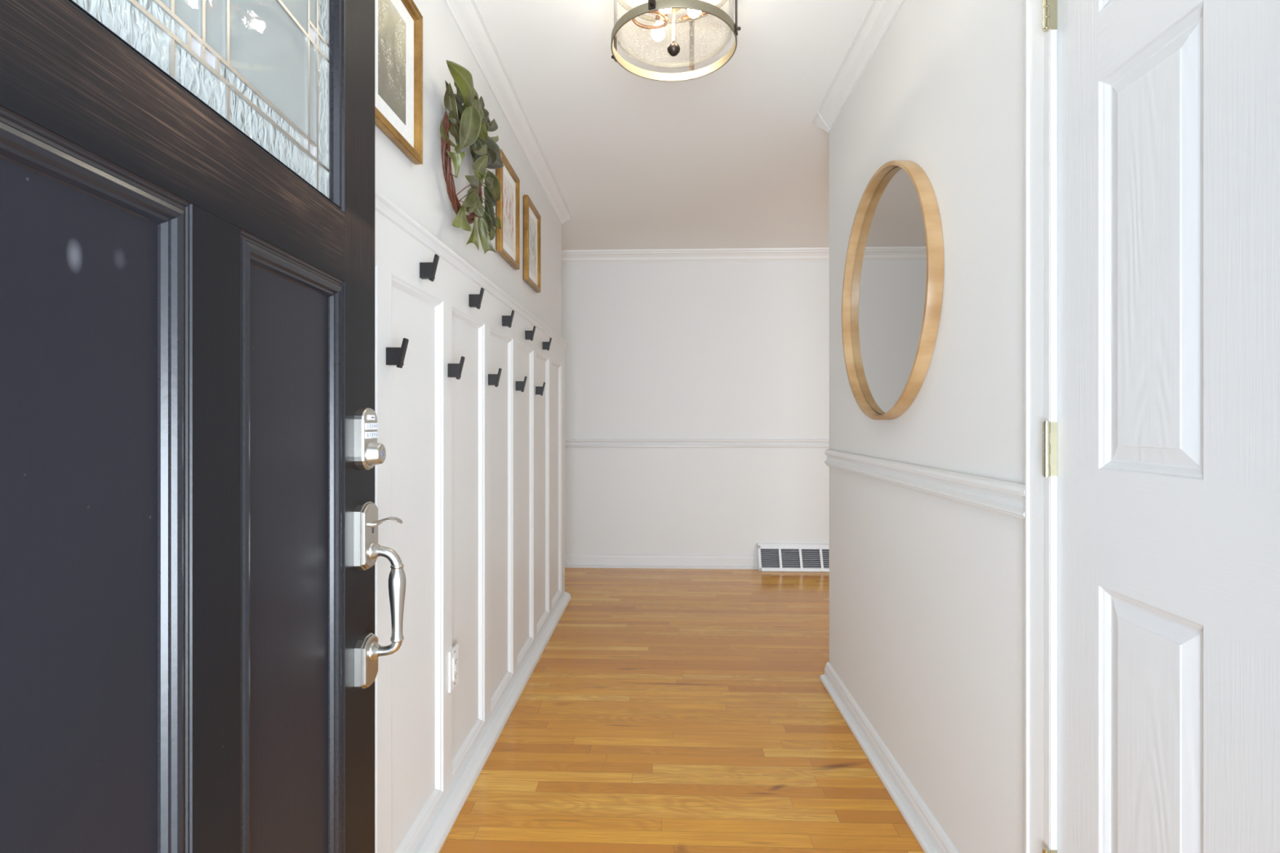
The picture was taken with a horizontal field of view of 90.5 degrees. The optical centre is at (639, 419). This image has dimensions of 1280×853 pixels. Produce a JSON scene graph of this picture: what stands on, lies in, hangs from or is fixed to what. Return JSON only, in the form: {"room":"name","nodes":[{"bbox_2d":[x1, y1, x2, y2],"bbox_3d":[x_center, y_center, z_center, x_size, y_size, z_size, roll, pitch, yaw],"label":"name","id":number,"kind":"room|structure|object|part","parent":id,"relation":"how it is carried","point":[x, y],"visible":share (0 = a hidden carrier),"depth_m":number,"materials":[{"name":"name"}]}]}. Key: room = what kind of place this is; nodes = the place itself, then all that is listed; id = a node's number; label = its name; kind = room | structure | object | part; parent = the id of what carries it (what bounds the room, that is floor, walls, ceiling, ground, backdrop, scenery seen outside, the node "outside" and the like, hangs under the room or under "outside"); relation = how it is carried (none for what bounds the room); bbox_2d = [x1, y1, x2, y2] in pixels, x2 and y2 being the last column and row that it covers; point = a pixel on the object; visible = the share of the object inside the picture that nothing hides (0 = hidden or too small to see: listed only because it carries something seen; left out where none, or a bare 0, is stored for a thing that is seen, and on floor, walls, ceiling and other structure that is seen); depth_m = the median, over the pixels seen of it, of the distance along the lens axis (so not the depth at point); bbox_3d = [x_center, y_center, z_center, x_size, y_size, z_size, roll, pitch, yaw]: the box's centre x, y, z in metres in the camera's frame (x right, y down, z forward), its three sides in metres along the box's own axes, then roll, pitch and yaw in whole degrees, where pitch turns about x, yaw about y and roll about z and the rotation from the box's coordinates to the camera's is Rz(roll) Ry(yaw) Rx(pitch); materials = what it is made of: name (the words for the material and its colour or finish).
{"room":"entrance hallway","nodes":[
{"label":"entrance hallway","id":0,"kind":"room"},
{"bbox_2d":[374,0,561,337],"bbox_3d":[-0.635,-0.080,2.165,0.115,2.440,3.840,0,0,2],"label":"wall","id":1,"kind":"structure","parent":0,"point":[420,190],"depth_m":1.99,"materials":[{"name":"paint"}]},
{"bbox_2d":[374,0,422,164],"bbox_3d":[-0.588,-0.865,1.511,0.026,0.389,0.312,0,0,2],"label":"framed picture","id":2,"kind":"object","parent":1,"relation":"attached to","point":[398,24],"visible":0.67,"depth_m":1.55,"materials":[{"name":"brown wood"}]},
{"bbox_2d":[377,0,405,124],"bbox_3d":[-0.590,-0.865,1.511,0.001,0.255,0.154,0,0,2],"label":"print","id":3,"kind":"object","parent":2,"relation":"attached to","point":[391,20],"depth_m":1.51},
{"bbox_2d":[374,187,568,852],"bbox_3d":[-0.556,0.322,2.163,0.043,1.637,3.842,0,0,2],"label":"panelling","id":4,"kind":"object","parent":1,"relation":"attached to","point":[473,470],"visible":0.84,"depth_m":1.87,"materials":[{"name":"paint"}]},
{"bbox_3d":[-0.598,0.365,1.233,0.018,1.418,0.352,0,0,2],"label":"panel moulding","id":5,"kind":"part","parent":4,"relation":"part of","materials":[{"name":"white wood"}]},
{"bbox_2d":[386,337,408,368],"bbox_3d":[-0.558,-0.154,1.459,0.046,0.069,0.020,0,0,2],"label":"coat hook","id":6,"kind":"object","parent":4,"relation":"attached to","point":[394,356],"visible":1,"depth_m":1.45,"materials":[{"name":"black metal"}]},
{"bbox_3d":[-0.594,0.365,1.657,0.005,1.417,0.350,0,0,2],"label":"panel","id":7,"kind":"part","parent":4,"relation":"part of","materials":[{"name":"paint"}]},
{"bbox_3d":[-0.582,0.365,1.656,0.018,1.418,0.352,0,0,2],"label":"panel moulding","id":8,"kind":"part","parent":4,"relation":"part of","materials":[{"name":"white wood"}]},
{"bbox_2d":[419,253,439,281],"bbox_3d":[-0.550,-0.398,1.659,0.046,0.069,0.020,0,0,2],"label":"coat hook","id":9,"kind":"object","parent":4,"relation":"attached to","point":[427,269],"visible":1,"depth_m":1.65,"materials":[{"name":"black metal"}]},
{"bbox_2d":[448,643,458,693],"bbox_3d":[-0.567,0.745,1.909,0.028,0.120,0.076,0,0,2],"label":"wall outlet","id":10,"kind":"object","parent":4,"relation":"attached to","point":[453,655],"visible":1,"depth_m":1.89,"materials":[{"name":"white plastic"}]},
{"bbox_2d":[453,654,457,680],"bbox_3d":[-0.556,0.745,1.908,0.004,0.067,0.033,0,0,2],"label":"receptacle","id":11,"kind":"object","parent":10,"relation":"attached to","point":[455,656],"depth_m":1.90,"materials":[{"name":"white plastic"}]},
{"bbox_2d":[447,355,465,379],"bbox_3d":[-0.542,-0.154,1.874,0.046,0.069,0.020,0,0,2],"label":"coat hook","id":12,"kind":"object","parent":4,"relation":"attached to","point":[454,370],"visible":1,"depth_m":1.86,"materials":[{"name":"black metal"}]},
{"bbox_3d":[-0.578,0.365,2.080,0.005,1.417,0.350,0,0,2],"label":"panel","id":13,"kind":"part","parent":4,"relation":"part of","materials":[{"name":"paint"}]},
{"bbox_3d":[-0.566,0.365,2.079,0.018,1.418,0.352,0,0,2],"label":"panel moulding","id":14,"kind":"part","parent":4,"relation":"part of","materials":[{"name":"white wood"}]},
{"bbox_3d":[-0.566,-0.408,2.159,0.023,0.129,3.832,0,0,2],"label":"rail","id":15,"kind":"part","parent":4,"relation":"part of","materials":[{"name":"paint"}]},
{"bbox_3d":[-0.554,-0.479,2.163,0.040,0.035,3.842,0,0,2],"label":"cap rail","id":16,"kind":"part","parent":4,"relation":"part of","materials":[{"name":"white wood"}]},
{"bbox_2d":[468,287,484,309],"bbox_3d":[-0.535,-0.398,2.076,0.046,0.069,0.020,0,0,2],"label":"coat hook","id":17,"kind":"object","parent":4,"relation":"attached to","point":[474,300],"visible":1,"depth_m":2.07,"materials":[{"name":"black metal"}]},
{"bbox_3d":[-0.566,1.107,2.159,0.023,0.066,3.832,0,0,2],"label":"rail","id":18,"kind":"part","parent":4,"relation":"part of","materials":[{"name":"paint"}]},
{"bbox_2d":[488,368,502,386],"bbox_3d":[-0.526,-0.154,2.302,0.046,0.069,0.020,0,0,2],"label":"coat hook","id":19,"kind":"object","parent":4,"relation":"attached to","point":[493,379],"visible":1,"depth_m":2.29,"materials":[{"name":"black metal"}]},
{"bbox_3d":[-0.562,0.365,2.503,0.005,1.417,0.350,0,0,2],"label":"panel","id":20,"kind":"part","parent":4,"relation":"part of","materials":[{"name":"paint"}]},
{"bbox_3d":[-0.550,0.365,2.503,0.018,1.418,0.352,0,0,2],"label":"panel moulding","id":21,"kind":"part","parent":4,"relation":"part of","materials":[{"name":"white wood"}]},
{"bbox_2d":[502,310,514,328],"bbox_3d":[-0.519,-0.398,2.499,0.046,0.069,0.020,0,0,2],"label":"coat hook","id":22,"kind":"object","parent":4,"relation":"attached to","point":[507,321],"visible":1,"depth_m":2.49,"materials":[{"name":"black metal"}]},
{"bbox_2d":[515,376,527,391],"bbox_3d":[-0.510,-0.154,2.729,0.046,0.069,0.020,0,0,2],"label":"coat hook","id":23,"kind":"object","parent":4,"relation":"attached to","point":[520,385],"visible":1,"depth_m":2.72,"materials":[{"name":"black metal"}]},
{"bbox_3d":[-0.546,0.365,2.926,0.005,1.417,0.350,0,0,2],"label":"panel","id":24,"kind":"part","parent":4,"relation":"part of","materials":[{"name":"paint"}]},
{"bbox_3d":[-0.535,0.365,2.926,0.018,1.418,0.352,0,0,2],"label":"panel moulding","id":25,"kind":"part","parent":4,"relation":"part of","materials":[{"name":"white wood"}]},
{"bbox_2d":[524,325,535,341],"bbox_3d":[-0.503,-0.398,2.916,0.046,0.069,0.020,0,0,2],"label":"coat hook","id":26,"kind":"object","parent":4,"relation":"attached to","point":[529,335],"visible":1,"depth_m":2.91,"materials":[{"name":"black metal"}]},
{"bbox_2d":[535,382,545,395],"bbox_3d":[-0.494,-0.154,3.154,0.046,0.069,0.020,0,0,2],"label":"coat hook","id":27,"kind":"object","parent":4,"relation":"attached to","point":[539,389],"visible":1,"depth_m":3.15,"materials":[{"name":"black metal"}]},
{"bbox_3d":[-0.530,0.365,3.349,0.005,1.417,0.350,0,0,2],"label":"panel","id":28,"kind":"part","parent":4,"relation":"part of","materials":[{"name":"paint"}]},
{"bbox_3d":[-0.519,0.365,3.349,0.018,1.418,0.352,0,0,2],"label":"panel moulding","id":29,"kind":"part","parent":4,"relation":"part of","materials":[{"name":"white wood"}]},
{"bbox_2d":[542,337,551,351],"bbox_3d":[-0.487,-0.398,3.334,0.046,0.069,0.020,0,0,2],"label":"coat hook","id":30,"kind":"object","parent":4,"relation":"attached to","point":[546,345],"visible":1,"depth_m":3.33,"materials":[{"name":"black metal"}]},
{"bbox_3d":[-0.514,0.365,3.774,0.005,1.417,0.354,0,0,2],"label":"panel","id":31,"kind":"part","parent":4,"relation":"part of","materials":[{"name":"paint"}]},
{"bbox_3d":[-0.503,0.365,3.774,0.018,1.418,0.355,0,0,2],"label":"panel moulding","id":32,"kind":"part","parent":4,"relation":"part of","materials":[{"name":"white wood"}]},
{"bbox_2d":[440,60,503,253],"bbox_3d":[-0.511,-0.815,2.019,0.111,0.569,0.692,0,0,2],"label":"wreath","id":33,"kind":"object","parent":1,"relation":"attached to","point":[469,123],"visible":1,"depth_m":1.89,"materials":[{"name":"green plant"}]},
{"bbox_2d":[413,591,571,852],"bbox_3d":[-0.533,1.119,2.149,0.044,0.042,3.815,0,0,2],"label":"baseboard","id":34,"kind":"structure","parent":1,"relation":"attached to","point":[433,838],"depth_m":2.14,"materials":[{"name":"white wood"}]},
{"bbox_2d":[495,149,519,270],"bbox_3d":[-0.547,-0.859,2.634,0.026,0.398,0.310,0,0,2],"label":"framed picture","id":35,"kind":"object","parent":1,"relation":"attached to","point":[508,207],"visible":0.93,"depth_m":2.63,"materials":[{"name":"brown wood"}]},
{"bbox_2d":[502,172,513,251],"bbox_3d":[-0.547,-0.859,2.634,0.001,0.274,0.186,0,0,2],"label":"print","id":36,"kind":"object","parent":35,"relation":"attached to","point":[508,185],"depth_m":2.63},
{"bbox_2d":[443,0,573,224],"bbox_3d":[-0.540,-1.277,2.157,0.075,0.046,3.830,0,0,2],"label":"trim","id":37,"kind":"structure","parent":1,"relation":"attached to","point":[467,15],"depth_m":2.46,"materials":[{"name":"paint"}]},
{"bbox_2d":[523,194,540,293],"bbox_3d":[-0.529,-0.854,3.115,0.026,0.397,0.305,0,0,2],"label":"framed picture","id":38,"kind":"object","parent":1,"relation":"attached to","point":[531,217],"visible":1,"depth_m":3.09,"materials":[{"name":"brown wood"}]},
{"bbox_2d":[528,213,536,278],"bbox_3d":[-0.529,-0.854,3.115,0.001,0.273,0.181,0,0,2],"label":"print","id":39,"kind":"object","parent":38,"relation":"attached to","point":[532,222],"depth_m":3.12},
{"bbox_2d":[475,0,872,249],"bbox_3d":[0.845,-1.350,2.520,8.700,0.100,4.900,0,0,2],"label":"ceiling","id":40,"kind":"structure","parent":0,"point":[731,156],"depth_m":2.73,"materials":[{"name":"paint"}]},
{"bbox_2d":[610,0,741,81],"bbox_3d":[0.097,-1.171,1.817,0.368,0.257,0.368,0,0,2],"label":"ceiling light","id":41,"kind":"object","parent":40,"relation":"attached to","point":[695,9],"visible":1,"depth_m":1.83,"materials":[{"name":"clear glass"}]},
{"bbox_3d":[0.053,-1.150,1.878,0.041,0.050,0.041,0,0,2],"label":"bulb","id":42,"kind":"part","parent":41,"relation":"part of","materials":[{"name":"white glass"}]},
{"bbox_2d":[654,9,667,22],"bbox_3d":[0.068,-1.189,1.857,0.033,0.048,0.059,0,0,-36],"label":"socket","id":43,"kind":"object","parent":41,"relation":"attached to","point":[657,18],"depth_m":1.85,"materials":[{"name":"white metal"}]},
{"bbox_3d":[0.069,-1.150,1.749,0.042,0.050,0.041,0,0,2],"label":"bulb","id":44,"kind":"part","parent":41,"relation":"part of","materials":[{"name":"white glass"}]},
{"bbox_3d":[0.097,-1.184,1.817,0.055,0.200,0.055,0,0,2],"label":"stem","id":45,"kind":"part","parent":41,"relation":"part of","materials":[{"name":"beige metal"}]},
{"bbox_3d":[0.152,-1.150,1.768,0.041,0.050,0.041,0,0,2],"label":"bulb","id":46,"kind":"part","parent":41,"relation":"part of","materials":[{"name":"white glass"}]},
{"bbox_2d":[439,568,924,852],"bbox_3d":[0.794,1.165,2.502,8.600,0.050,4.740,0,0,2],"label":"floor","id":47,"kind":"structure","parent":0,"point":[663,710],"depth_m":2.30,"materials":[{"name":"brown wood"}]},
{"bbox_2d":[561,261,829,555],"bbox_3d":[0.935,-0.080,4.918,8.700,2.440,0.100,0,0,2],"label":"wall","id":48,"kind":"structure","parent":0,"point":[677,350],"depth_m":4.89,"materials":[{"name":"paint"}]},
{"bbox_2d":[564,554,757,569],"bbox_3d":[-1.205,1.090,4.931,4.222,0.100,0.035,0,0,2],"label":"baseboard","id":49,"kind":"structure","parent":48,"relation":"attached to","point":[571,561],"depth_m":4.88,"materials":[{"name":"white wood"}]},
{"bbox_2d":[561,247,829,263],"bbox_3d":[0.931,-1.258,4.833,8.500,0.085,0.070,0,0,2],"label":"trim","id":50,"kind":"structure","parent":48,"relation":"attached to","point":[799,254],"depth_m":4.85,"materials":[{"name":"paint"}]},
{"bbox_2d":[564,439,829,448],"bbox_3d":[0.932,0.180,4.859,8.500,0.066,0.019,0,0,2],"label":"chair rail","id":51,"kind":"object","parent":48,"relation":"attached to","point":[762,443],"visible":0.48,"depth_m":4.87,"materials":[{"name":"white wood"}]},
{"bbox_2d":[757,542,829,572],"bbox_3d":[1.299,1.043,4.802,0.803,0.194,0.103,0,0,2],"label":"floor vent","id":52,"kind":"object","parent":48,"relation":"attached to","point":[807,557],"visible":0.68,"depth_m":4.81,"materials":[{"name":"metal"}]},
{"bbox_2d":[829,0,1025,852],"bbox_3d":[0.835,-0.080,1.480,0.115,2.440,2.580,0,0,2],"label":"wall","id":53,"kind":"structure","parent":0,"point":[927,592],"depth_m":1.60,"materials":[{"name":"paint"}]},
{"bbox_2d":[817,111,831,130],"bbox_3d":[0.784,-1.274,2.706,0.007,0.047,0.114,0,0,43],"label":"caulk seam","id":54,"kind":"structure","parent":53,"relation":"attached to","point":[817,111],"depth_m":2.71,"materials":[{"name":"white"}]},
{"bbox_2d":[811,0,905,133],"bbox_3d":[0.741,-1.277,1.483,0.075,0.046,2.580,0,0,2],"label":"trim","id":55,"kind":"structure","parent":53,"relation":"attached to","point":[881,15],"depth_m":2.23,"materials":[{"name":"paint"}]},
{"bbox_2d":[819,662,958,852],"bbox_3d":[0.779,1.100,2.012,0.038,0.080,1.544,0,0,2],"label":"baseboard","id":56,"kind":"structure","parent":53,"relation":"attached to","point":[928,833],"depth_m":1.97,"materials":[{"name":"white wood"}]},
{"bbox_2d":[841,160,943,419],"bbox_3d":[0.778,-0.400,2.034,0.039,0.800,0.800,0,0,2],"label":"round mirror","id":57,"kind":"object","parent":53,"relation":"attached to","point":[893,278],"visible":1,"depth_m":1.97,"materials":[{"name":"brown wood"}]},
{"bbox_2d":[824,449,1025,521],"bbox_3d":[0.788,0.166,2.010,0.019,0.073,1.540,0,0,2],"label":"chair rail","id":58,"kind":"object","parent":53,"relation":"attached to","point":[1004,498],"visible":0.96,"depth_m":1.61,"materials":[{"name":"white wood"}]},
{"bbox_2d":[1025,0,1057,852],"bbox_3d":[0.793,0.077,0.791,0.118,2.126,0.896,0,0,2],"label":"door frame","id":59,"kind":"structure","parent":53,"relation":"attached to","point":[1034,34],"depth_m":1.20,"materials":[{"name":"white wood"}]},
{"bbox_2d":[1042,0,1279,852],"bbox_3d":[0.738,0.119,0.788,0.100,2.018,0.768,0,0,2],"label":"door","id":60,"kind":"structure","parent":53,"relation":"in","point":[1169,110],"depth_m":0.91,"materials":[{"name":"white wood"}]},
{"bbox_3d":[0.764,-0.734,0.953,0.010,0.113,0.206,0,0,2],"label":"panel","id":61,"kind":"part","parent":60,"relation":"part of","materials":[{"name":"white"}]},
{"bbox_3d":[0.770,-0.621,0.784,0.035,0.113,0.544,0,0,2],"label":"rail","id":62,"kind":"part","parent":60,"relation":"part of","materials":[{"name":"white wood"}]},
{"bbox_3d":[0.764,-0.241,0.953,0.010,0.646,0.206,0,0,2],"label":"panel","id":63,"kind":"part","parent":60,"relation":"part of","materials":[{"name":"white wood"}]},
{"bbox_3d":[0.764,0.588,0.953,0.010,0.625,0.206,0,0,2],"label":"panel","id":64,"kind":"part","parent":60,"relation":"part of","materials":[{"name":"white wood"}]},
{"bbox_3d":[0.770,0.178,0.784,0.035,0.193,0.544,0,0,2],"label":"rail","id":65,"kind":"part","parent":60,"relation":"part of","materials":[{"name":"white wood"}]},
{"bbox_3d":[0.755,-0.080,0.132,8.700,2.440,0.120,0,0,2],"label":"wall","id":66,"kind":"structure","parent":0,"visible":0},
{"bbox_2d":[0,0,405,852],"bbox_3d":[-0.451,0.118,0.694,0.120,2.020,0.926,0,0,-2],"label":"door","id":67,"kind":"structure","parent":66,"relation":"in","point":[190,650],"depth_m":0.66,"materials":[{"name":"black paint"}]},
{"bbox_3d":[-0.479,0.338,0.513,0.018,1.123,0.286,0,0,-2],"label":"panel","id":68,"kind":"part","parent":67,"relation":"part of","materials":[{"name":"black paint"}]},
{"bbox_3d":[-0.464,0.338,0.514,0.013,1.124,0.286,0,0,-2],"label":"panel moulding","id":69,"kind":"part","parent":67,"relation":"part of","materials":[{"name":"black wood"}]},
{"bbox_3d":[-0.488,-0.279,0.699,0.045,0.110,0.658,0,0,-2],"label":"rail","id":70,"kind":"part","parent":67,"relation":"part of","materials":[{"name":"black paint"}]},
{"bbox_3d":[-0.484,-0.558,0.699,0.004,0.429,0.614,0,0,-2],"label":"glass pane","id":71,"kind":"part","parent":67,"relation":"part of","materials":[{"name":"white"}]},
{"bbox_3d":[-0.480,-0.565,0.699,0.030,0.461,0.658,0,0,-2],"label":"glass moulding","id":72,"kind":"part","parent":67,"relation":"part of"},
{"bbox_3d":[-0.484,-0.581,0.699,0.004,0.332,0.531,0,0,-2],"label":"glass pane","id":73,"kind":"part","parent":67,"relation":"part of","materials":[{"name":"white"}]},
{"bbox_3d":[-0.484,-0.491,0.699,0.004,0.196,0.531,0,0,-2],"label":"glass pane","id":74,"kind":"part","parent":67,"relation":"part of","materials":[{"name":"white"}]},
{"bbox_3d":[-0.494,0.338,0.884,0.018,1.123,0.286,0,0,-2],"label":"panel","id":75,"kind":"part","parent":67,"relation":"part of","materials":[{"name":"black paint"}]},
{"bbox_3d":[-0.478,0.338,0.885,0.013,1.124,0.286,0,0,-2],"label":"panel moulding","id":76,"kind":"part","parent":67,"relation":"part of","materials":[{"name":"black wood"}]},
{"bbox_3d":[-0.472,0.200,1.096,0.018,0.115,0.066,0,0,-2],"label":"plate","id":77,"kind":"part","parent":67,"relation":"part of","materials":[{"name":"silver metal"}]},
{"bbox_3d":[-0.472,0.416,1.097,0.018,0.088,0.064,0,0,-2],"label":"plate","id":78,"kind":"part","parent":67,"relation":"part of","materials":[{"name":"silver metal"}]}
]}

